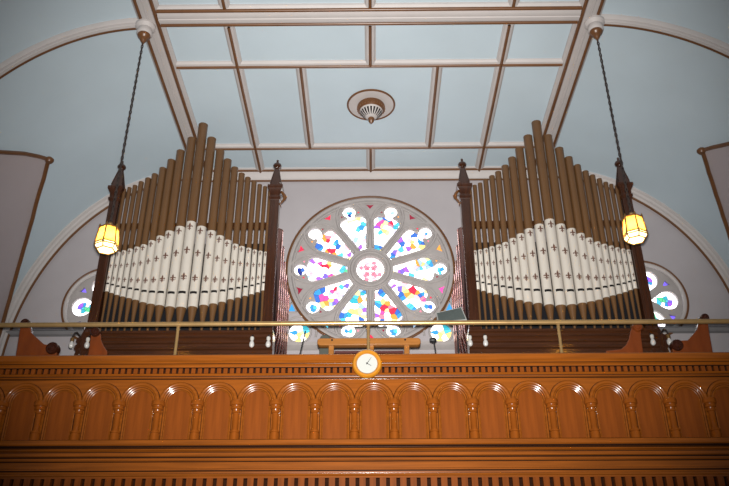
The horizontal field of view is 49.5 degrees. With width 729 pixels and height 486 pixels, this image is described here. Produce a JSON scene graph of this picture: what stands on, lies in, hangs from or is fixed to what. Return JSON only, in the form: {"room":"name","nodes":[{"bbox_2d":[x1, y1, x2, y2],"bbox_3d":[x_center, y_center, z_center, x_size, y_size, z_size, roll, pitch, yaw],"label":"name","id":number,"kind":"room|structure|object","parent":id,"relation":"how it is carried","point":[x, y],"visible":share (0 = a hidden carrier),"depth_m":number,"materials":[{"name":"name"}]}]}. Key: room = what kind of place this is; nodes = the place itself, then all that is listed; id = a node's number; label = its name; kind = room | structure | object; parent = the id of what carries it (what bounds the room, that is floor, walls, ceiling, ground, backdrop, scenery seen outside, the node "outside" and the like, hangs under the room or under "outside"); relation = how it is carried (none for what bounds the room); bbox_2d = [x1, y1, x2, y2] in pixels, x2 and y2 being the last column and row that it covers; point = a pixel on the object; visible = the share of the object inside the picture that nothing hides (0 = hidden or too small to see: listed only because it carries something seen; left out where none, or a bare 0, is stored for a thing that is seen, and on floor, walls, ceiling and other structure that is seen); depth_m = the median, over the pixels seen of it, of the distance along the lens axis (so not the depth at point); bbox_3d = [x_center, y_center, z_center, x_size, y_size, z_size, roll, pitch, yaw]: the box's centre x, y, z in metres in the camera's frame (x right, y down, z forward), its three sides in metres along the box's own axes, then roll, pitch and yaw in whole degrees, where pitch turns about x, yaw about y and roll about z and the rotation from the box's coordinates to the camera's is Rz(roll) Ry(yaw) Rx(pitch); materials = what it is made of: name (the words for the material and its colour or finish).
{"room":"church","nodes":[
{"label":"church","id":0,"kind":"room"},
{"bbox_2d":[0,0,728,295],"bbox_3d":[0.133,-2.007,10.510,13.600,4.220,9.240,0,-29,0],"label":"ceiling","id":1,"kind":"structure","parent":0,"point":[69,104],"depth_m":13.06,"materials":[{"name":"blue paint"}]},
{"bbox_2d":[0,18,137,78],"bbox_3d":[-4.821,-1.603,10.910,3.181,3.920,0.163,0,-29,0],"label":"trim","id":2,"kind":"structure","parent":1,"relation":"attached to","point":[45,46],"depth_m":11.65,"materials":[{"name":"white wood"}]},
{"bbox_2d":[94,18,155,254],"bbox_3d":[-3.257,-1.570,10.852,0.300,3.819,0.317,0,-29,0],"label":"hanging lantern","id":3,"kind":"object","parent":1,"relation":"hanging from","point":[106,242],"visible":1,"depth_m":10.22,"materials":[{"name":"gold metal"}]},
{"bbox_2d":[131,0,205,175],"bbox_3d":[-3.195,-3.523,11.356,0.380,0.135,9.190,0,-29,0],"label":"trim","id":4,"kind":"structure","parent":1,"relation":"attached to","point":[160,48],"depth_m":12.73,"materials":[{"name":"white wood"}]},
{"bbox_2d":[217,0,229,8],"bbox_3d":[-2.070,-4.604,9.463,0.170,0.083,4.850,0,-29,0],"label":"trim","id":5,"kind":"structure","parent":1,"relation":"attached to","point":[224,4],"depth_m":11.47,"materials":[{"name":"white wood"}]},
{"bbox_2d":[224,27,264,172],"bbox_3d":[-2.027,-2.314,13.595,0.170,0.083,3.880,0,-29,0],"label":"trim","id":6,"kind":"structure","parent":1,"relation":"attached to","point":[230,32],"depth_m":13.27,"materials":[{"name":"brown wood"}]},
{"bbox_2d":[296,68,313,148],"bbox_3d":[-1.016,-2.301,13.623,0.170,0.083,2.220,0,-29,0],"label":"trim","id":7,"kind":"structure","parent":1,"relation":"attached to","point":[301,73],"depth_m":13.53,"materials":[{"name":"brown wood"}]},
{"bbox_2d":[156,1,581,26],"bbox_3d":[0.063,-3.356,11.670,6.210,0.135,0.380,0,-29,0],"label":"trim","id":8,"kind":"structure","parent":1,"relation":"attached to","point":[534,12],"depth_m":11.59,"materials":[{"name":"white wood"}]},
{"bbox_2d":[176,58,562,69],"bbox_3d":[0.073,-2.845,12.644,6.170,0.083,0.170,0,-29,0],"label":"trim","id":9,"kind":"structure","parent":1,"relation":"attached to","point":[514,62],"depth_m":12.60,"materials":[{"name":"white wood"}]},
{"bbox_2d":[205,141,534,150],"bbox_3d":[0.094,-1.769,14.586,6.170,0.083,0.170,0,-29,0],"label":"trim","id":10,"kind":"structure","parent":1,"relation":"attached to","point":[388,145],"depth_m":14.54,"materials":[{"name":"white wood"}]},
{"bbox_2d":[364,0,375,7],"bbox_3d":[0.078,-3.653,11.188,0.170,0.083,0.870,0,-29,0],"label":"trim","id":11,"kind":"structure","parent":1,"relation":"attached to","point":[369,3],"depth_m":11.47,"materials":[{"name":"white wood"}]},
{"bbox_2d":[365,25,375,66],"bbox_3d":[0.089,-3.056,12.264,0.170,0.083,0.870,0,-29,0],"label":"trim","id":12,"kind":"structure","parent":1,"relation":"attached to","point":[370,30],"depth_m":12.21,"materials":[{"name":"white wood"}]},
{"bbox_2d":[347,89,394,123],"bbox_3d":[0.113,-2.199,13.475,0.836,0.421,0.836,0,-29,0],"label":"ceiling vent","id":13,"kind":"object","parent":1,"relation":"in","point":[370,105],"visible":1,"depth_m":13.39,"materials":[{"name":"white metal"}]},
{"bbox_2d":[360,104,382,119],"bbox_3d":[0.113,-2.185,13.467,0.400,0.160,0.400,0,-29,0],"label":"fan grille","id":14,"kind":"object","parent":13,"relation":"attached to","point":[367,111],"depth_m":13.38,"materials":[{"name":"white"}]},
{"bbox_2d":[425,67,442,148],"bbox_3d":[1.184,-2.314,13.607,0.170,0.083,2.220,0,-29,0],"label":"trim","id":15,"kind":"structure","parent":1,"relation":"attached to","point":[436,74],"depth_m":13.51,"materials":[{"name":"brown wood"}]},
{"bbox_2d":[475,24,514,171],"bbox_3d":[2.193,-2.339,13.565,0.170,0.083,3.880,0,-29,0],"label":"trim","id":16,"kind":"structure","parent":1,"relation":"attached to","point":[507,29],"depth_m":13.22,"materials":[{"name":"brown wood"}]},
{"bbox_2d":[508,0,519,6],"bbox_3d":[2.150,-4.630,9.433,0.170,0.083,4.850,0,-29,0],"label":"trim","id":17,"kind":"structure","parent":1,"relation":"attached to","point":[513,3],"depth_m":11.47,"materials":[{"name":"white wood"}]},
{"bbox_2d":[534,0,605,173],"bbox_3d":[3.315,-3.562,11.310,0.380,0.135,9.190,0,-29,0],"label":"trim","id":18,"kind":"structure","parent":1,"relation":"attached to","point":[578,43],"depth_m":12.72,"materials":[{"name":"white wood"}]},
{"bbox_2d":[584,15,647,244],"bbox_3d":[3.413,-1.654,10.829,0.300,3.719,0.317,0,-29,0],"label":"hanging lantern","id":19,"kind":"object","parent":1,"relation":"hanging from","point":[634,230],"visible":1,"depth_m":10.24,"materials":[{"name":"gold metal"}]},
{"bbox_2d":[601,14,728,58],"bbox_3d":[5.027,-1.868,10.953,3.321,3.450,0.163,0,-29,0],"label":"trim","id":20,"kind":"structure","parent":1,"relation":"attached to","point":[708,42],"depth_m":11.63,"materials":[{"name":"white wood"}]},
{"bbox_2d":[696,142,728,239],"bbox_3d":[6.126,-0.393,12.424,1.182,2.815,3.543,0,-29,0],"label":"trim","id":21,"kind":"structure","parent":1,"relation":"attached to","point":[701,151],"depth_m":13.37,"materials":[{"name":"brown wood"}]},
{"bbox_2d":[705,146,728,224],"bbox_3d":[6.166,-0.378,12.419,1.059,2.781,3.470,0,-29,0],"label":"wall panel","id":22,"kind":"object","parent":1,"relation":"attached to","point":[718,159],"depth_m":13.19,"materials":[{"name":"grey paint"}]},
{"bbox_2d":[4,179,728,355],"bbox_3d":[0.112,3.118,13.009,13.240,10.360,0.200,0,-29,0],"label":"wall","id":23,"kind":"structure","parent":0,"point":[664,245],"depth_m":14.60,"materials":[{"name":"grey paint"}]},
{"bbox_2d":[0,154,45,322],"bbox_3d":[-5.840,-0.241,12.601,1.066,2.682,3.700,0,-29,0],"label":"wall panel","id":24,"kind":"object","parent":23,"relation":"attached to","point":[20,176],"depth_m":13.25,"materials":[{"name":"grey paint"}]},
{"bbox_2d":[0,150,53,336],"bbox_3d":[-5.801,-0.253,12.603,1.188,2.721,3.773,0,-29,0],"label":"trim","id":25,"kind":"structure","parent":23,"relation":"attached to","point":[49,160],"depth_m":13.64,"materials":[{"name":"brown wood"}]},
{"bbox_2d":[6,330,83,336],"bbox_3d":[-3.932,1.550,13.755,4.880,0.120,0.090,0,-29,0],"label":"trim","id":26,"kind":"structure","parent":23,"relation":"attached to","point":[13,333],"depth_m":13.74,"materials":[{"name":"grey stone"}]},
{"bbox_2d":[61,269,96,339],"bbox_3d":[-4.632,1.139,14.125,1.528,1.528,0.194,0,-29,0],"label":"window","id":27,"kind":"structure","parent":23,"relation":"in","point":[75,307],"depth_m":14.19,"materials":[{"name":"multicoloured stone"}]},
{"bbox_2d":[0,171,192,355],"bbox_3d":[-4.785,0.329,14.395,3.181,3.920,0.170,0,-29,0],"label":"trim","id":28,"kind":"structure","parent":23,"relation":"attached to","point":[26,285],"depth_m":14.43,"materials":[{"name":"white paint"}]},
{"bbox_2d":[201,166,538,181],"bbox_3d":[0.101,-1.324,15.248,6.510,0.220,0.190,0,-29,0],"label":"trim","id":29,"kind":"structure","parent":23,"relation":"attached to","point":[430,173],"depth_m":15.24,"materials":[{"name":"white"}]},
{"bbox_2d":[285,196,455,337],"bbox_3d":[0.106,0.489,14.434,3.102,3.102,0.196,0,-29,0],"label":"window","id":30,"kind":"structure","parent":23,"relation":"in","point":[360,258],"depth_m":14.47,"materials":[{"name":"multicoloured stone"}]},
{"bbox_2d":[288,302,317,341],"bbox_3d":[-1.137,1.424,13.900,0.640,0.806,0.147,0,-29,0],"label":"window","id":31,"kind":"structure","parent":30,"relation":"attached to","point":[296,333],"depth_m":13.85,"materials":[{"name":"multicoloured glass"}]},
{"bbox_2d":[289,302,296,312],"bbox_3d":[-1.283,1.145,14.003,0.197,0.219,0.035,0,-29,0],"label":"light","id":32,"kind":"object","parent":31,"relation":"attached to","point":[292,309],"depth_m":13.98,"materials":[{"name":"blue glass"}]},
{"bbox_2d":[294,259,346,280],"bbox_3d":[-0.794,0.521,14.489,1.028,0.530,0.005,0,-29,0],"label":"glass light","id":33,"kind":"object","parent":30,"relation":"attached to","point":[316,269],"depth_m":14.51,"materials":[{"name":"multicoloured"}]},
{"bbox_2d":[306,280,351,312],"bbox_3d":[-0.610,0.980,14.233,0.907,0.729,0.005,0,-29,0],"label":"glass light","id":34,"kind":"object","parent":30,"relation":"attached to","point":[326,297],"depth_m":14.24,"materials":[{"name":"multicoloured glass"}]},
{"bbox_2d":[309,230,352,259],"bbox_3d":[-0.612,0.061,14.742,0.907,0.729,0.005,0,-29,0],"label":"glass light","id":35,"kind":"object","parent":30,"relation":"attached to","point":[330,242],"depth_m":14.78,"materials":[{"name":"multicoloured"}]},
{"bbox_2d":[339,289,365,336],"bbox_3d":[-0.203,1.259,14.074,0.540,1.010,0.005,0,-29,0],"label":"glass light","id":36,"kind":"object","parent":30,"relation":"attached to","point":[355,310],"depth_m":14.11,"materials":[{"name":"multicoloured glass"}]},
{"bbox_2d":[341,208,366,250],"bbox_3d":[-0.206,-0.224,14.896,0.540,1.010,0.005,0,-29,0],"label":"glass light","id":37,"kind":"object","parent":30,"relation":"attached to","point":[354,227],"depth_m":14.93,"materials":[{"name":"multicoloured"}]},
{"bbox_2d":[373,208,398,249],"bbox_3d":[0.417,-0.228,14.892,0.540,1.010,0.005,0,-29,0],"label":"glass light","id":38,"kind":"object","parent":30,"relation":"attached to","point":[384,227],"depth_m":14.92,"materials":[{"name":"multicoloured glass"}]},
{"bbox_2d":[375,289,401,336],"bbox_3d":[0.420,1.255,14.069,0.540,1.010,0.005,0,-29,0],"label":"glass light","id":39,"kind":"object","parent":30,"relation":"attached to","point":[385,309],"depth_m":14.10,"materials":[{"name":"multicoloured glass"}]},
{"bbox_2d":[387,229,431,259],"bbox_3d":[0.824,0.052,14.732,0.907,0.729,0.005,0,-29,0],"label":"glass light","id":40,"kind":"object","parent":30,"relation":"attached to","point":[410,241],"depth_m":14.77,"materials":[{"name":"multicoloured"}]},
{"bbox_2d":[388,280,434,311],"bbox_3d":[0.826,0.971,14.223,0.907,0.729,0.005,0,-29,0],"label":"glass light","id":41,"kind":"object","parent":30,"relation":"attached to","point":[413,296],"depth_m":14.23,"materials":[{"name":"multicoloured glass"}]},
{"bbox_2d":[393,258,446,279],"bbox_3d":[1.008,0.510,14.476,1.028,0.530,0.005,0,-29,0],"label":"glass light","id":42,"kind":"object","parent":30,"relation":"attached to","point":[421,268],"depth_m":14.50,"materials":[{"name":"multicoloured"}]},
{"bbox_2d":[423,301,453,340],"bbox_3d":[1.333,1.413,13.880,0.640,0.816,0.147,0,-29,0],"label":"window","id":43,"kind":"structure","parent":30,"relation":"attached to","point":[440,332],"depth_m":13.82,"materials":[{"name":"multicoloured glass"}]},
{"bbox_2d":[444,301,451,310],"bbox_3d":[1.498,1.128,13.983,0.197,0.219,0.035,0,-29,0],"label":"light","id":44,"kind":"object","parent":43,"relation":"attached to","point":[449,306],"depth_m":13.97,"materials":[{"name":"blue glass"}]},
{"bbox_2d":[366,149,374,171],"bbox_3d":[0.117,-1.578,14.931,0.170,0.083,0.790,0,-29,0],"label":"trim","id":45,"kind":"structure","parent":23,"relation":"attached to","point":[370,153],"depth_m":14.90,"materials":[{"name":"white wood"}]},
{"bbox_2d":[287,341,454,350],"bbox_3d":[0.108,1.759,13.591,2.900,0.140,0.100,0,-29,0],"label":"trim","id":46,"kind":"structure","parent":23,"relation":"attached to","point":[425,345],"depth_m":13.57,"materials":[{"name":"grey stone"}]},
{"bbox_2d":[547,168,728,292],"bbox_3d":[5.064,0.064,14.438,3.320,3.450,0.170,0,-29,0],"label":"trim","id":47,"kind":"structure","parent":23,"relation":"attached to","point":[720,267],"depth_m":14.62,"materials":[{"name":"white paint"}]},
{"bbox_2d":[644,261,688,334],"bbox_3d":[4.987,1.020,14.090,1.528,1.528,0.194,0,-29,0],"label":"window","id":48,"kind":"structure","parent":23,"relation":"in","point":[669,297],"depth_m":14.15,"materials":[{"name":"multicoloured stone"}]},
{"bbox_2d":[658,326,728,332],"bbox_3d":[4.218,1.500,13.696,5.020,0.120,0.090,0,-29,0],"label":"trim","id":49,"kind":"structure","parent":23,"relation":"attached to","point":[674,329],"depth_m":13.66,"materials":[{"name":"brown wood"}]},
{"bbox_3d":[0.167,3.157,10.832,13.100,0.220,3.570,0,-29,0],"label":"floor","id":50,"kind":"structure","parent":0,"visible":0},
{"bbox_2d":[16,319,60,355],"bbox_3d":[-4.310,1.763,10.242,0.600,1.663,0.135,0,-29,0],"label":"pew","id":51,"kind":"object","parent":50,"relation":"on","point":[28,344],"visible":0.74,"depth_m":10.43,"materials":[{"name":"brown wood"}]},
{"bbox_2d":[88,327,108,354],"bbox_3d":[-3.470,1.813,10.205,0.352,1.536,0.135,0,-29,0],"label":"pew","id":52,"kind":"object","parent":50,"relation":"on","point":[96,347],"visible":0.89,"depth_m":10.45,"materials":[{"name":"brown wood"}]},
{"bbox_2d":[74,122,289,354],"bbox_3d":[-2.781,0.867,12.961,3.032,5.860,1.740,0,-29,0],"label":"pipe organ","id":53,"kind":"object","parent":50,"relation":"on","point":[158,279],"visible":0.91,"depth_m":12.40,"materials":[{"name":"brown wood"}]},
{"bbox_2d":[68,332,80,347],"bbox_3d":[-4.261,1.442,11.649,0.074,0.275,0.189,-18,-34,29],"label":"light bulb","id":54,"kind":"object","parent":53,"relation":"attached to","point":[71,344],"visible":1,"depth_m":11.58,"materials":[{"name":"white glass"}]},
{"bbox_2d":[84,335,90,347],"bbox_3d":[-4.063,1.452,11.610,0.076,0.220,0.117,0,-29,0],"label":"light bulb","id":55,"kind":"object","parent":53,"relation":"attached to","point":[86,345],"visible":0.98,"depth_m":11.56,"materials":[{"name":"white glass"}]},
{"bbox_2d":[249,335,253,347],"bbox_3d":[-1.648,1.438,11.593,0.076,0.220,0.117,0,-29,0],"label":"light bulb","id":56,"kind":"object","parent":53,"relation":"attached to","point":[251,344],"visible":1,"depth_m":11.54,"materials":[{"name":"white glass"}]},
{"bbox_2d":[266,335,270,346],"bbox_3d":[-1.408,1.436,11.591,0.076,0.220,0.117,0,-29,0],"label":"light bulb","id":57,"kind":"object","parent":53,"relation":"attached to","point":[268,343],"visible":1,"depth_m":11.53,"materials":[{"name":"white glass"}]},
{"bbox_2d":[299,331,305,353],"bbox_3d":[-0.925,1.950,10.591,0.320,1.662,0.320,0,-29,0],"label":"microphone stand","id":58,"kind":"object","parent":50,"relation":"on","point":[305,331],"visible":0.02,"depth_m":10.90,"materials":[{"name":"black"}]},
{"bbox_2d":[319,335,329,353],"bbox_3d":[-0.552,1.925,10.538,0.400,1.652,0.410,0,-29,0],"label":"chair","id":59,"kind":"object","parent":50,"relation":"on","point":[321,350],"visible":0.2,"depth_m":10.96,"materials":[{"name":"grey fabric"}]},
{"bbox_2d":[0,352,728,485],"bbox_3d":[0.149,2.157,9.239,13.060,1.705,0.345,0,-29,0],"label":"gallery","id":60,"kind":"object","parent":50,"relation":"attached to","point":[643,418],"visible":1,"depth_m":9.26,"materials":[{"name":"brown wood"}]},
{"bbox_2d":[0,319,728,354],"bbox_3d":[0.148,1.183,9.839,13.060,0.471,0.098,0,-29,0],"label":"brass rail","id":61,"kind":"object","parent":60,"relation":"on","point":[558,322],"visible":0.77,"depth_m":9.91,"materials":[{"name":"gold metal"}]},
{"bbox_2d":[352,349,381,377],"bbox_3d":[0.031,1.432,9.381,0.356,0.356,0.062,0,-29,0],"label":"wall clock","id":62,"kind":"object","parent":60,"relation":"attached to","point":[367,363],"visible":1,"depth_m":9.37,"materials":[{"name":"brown wood"}]},
{"bbox_2d":[317,338,420,353],"bbox_3d":[0.061,1.899,10.219,1.370,1.387,0.142,0,-29,0],"label":"wooden rack","id":63,"kind":"object","parent":50,"relation":"on","point":[331,343],"visible":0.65,"depth_m":10.47,"materials":[{"name":"brown wood"}]},
{"bbox_2d":[429,337,436,353],"bbox_3d":[1.001,1.987,10.551,0.320,1.551,0.320,0,-29,0],"label":"microphone stand","id":64,"kind":"object","parent":50,"relation":"on","point":[433,340],"visible":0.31,"depth_m":10.88,"materials":[{"name":"black metal"}]},
{"bbox_2d":[436,307,466,352],"bbox_3d":[1.284,1.893,11.068,0.437,2.210,0.430,-19,-34,30],"label":"music stand","id":65,"kind":"object","parent":50,"relation":"on","point":[457,313],"visible":0.4,"depth_m":11.47,"materials":[{"name":"grey metal"}]},
{"bbox_2d":[451,120,668,352],"bbox_3d":[2.977,0.832,12.919,3.032,5.860,1.740,0,-29,0],"label":"pipe organ","id":66,"kind":"object","parent":50,"relation":"on","point":[581,277],"visible":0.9,"depth_m":12.37,"materials":[{"name":"brown wood"}]},
{"bbox_2d":[468,333,472,345],"bbox_3d":[1.542,1.418,11.570,0.076,0.220,0.117,0,-29,0],"label":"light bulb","id":67,"kind":"object","parent":66,"relation":"attached to","point":[470,343],"visible":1,"depth_m":11.51,"materials":[{"name":"white glass"}]},
{"bbox_2d":[483,333,487,345],"bbox_3d":[1.767,1.417,11.568,0.076,0.220,0.117,0,-29,0],"label":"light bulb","id":68,"kind":"object","parent":66,"relation":"attached to","point":[485,342],"visible":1,"depth_m":11.51,"materials":[{"name":"white glass"}]},
{"bbox_2d":[649,332,655,345],"bbox_3d":[4.202,1.402,11.551,0.076,0.220,0.117,0,-29,0],"label":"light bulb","id":69,"kind":"object","parent":66,"relation":"attached to","point":[653,342],"visible":1,"depth_m":11.49,"materials":[{"name":"white glass"}]},
{"bbox_2d":[659,328,671,344],"bbox_3d":[4.410,1.390,11.586,0.074,0.275,0.189,18,-34,-29],"label":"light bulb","id":70,"kind":"object","parent":66,"relation":"attached to","point":[668,336],"visible":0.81,"depth_m":11.52,"materials":[{"name":"white glass"}]},
{"bbox_2d":[605,324,642,352],"bbox_3d":[3.410,1.758,10.163,0.555,1.566,0.135,0,-29,0],"label":"pew","id":71,"kind":"object","parent":50,"relation":"on","point":[634,342],"visible":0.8,"depth_m":10.38,"materials":[{"name":"brown wood"}]},
{"bbox_2d":[669,314,712,351],"bbox_3d":[4.304,1.702,10.185,0.581,1.683,0.135,0,-29,0],"label":"pew","id":72,"kind":"object","parent":50,"relation":"on","point":[700,341],"visible":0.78,"depth_m":10.37,"materials":[{"name":"brown wood"}]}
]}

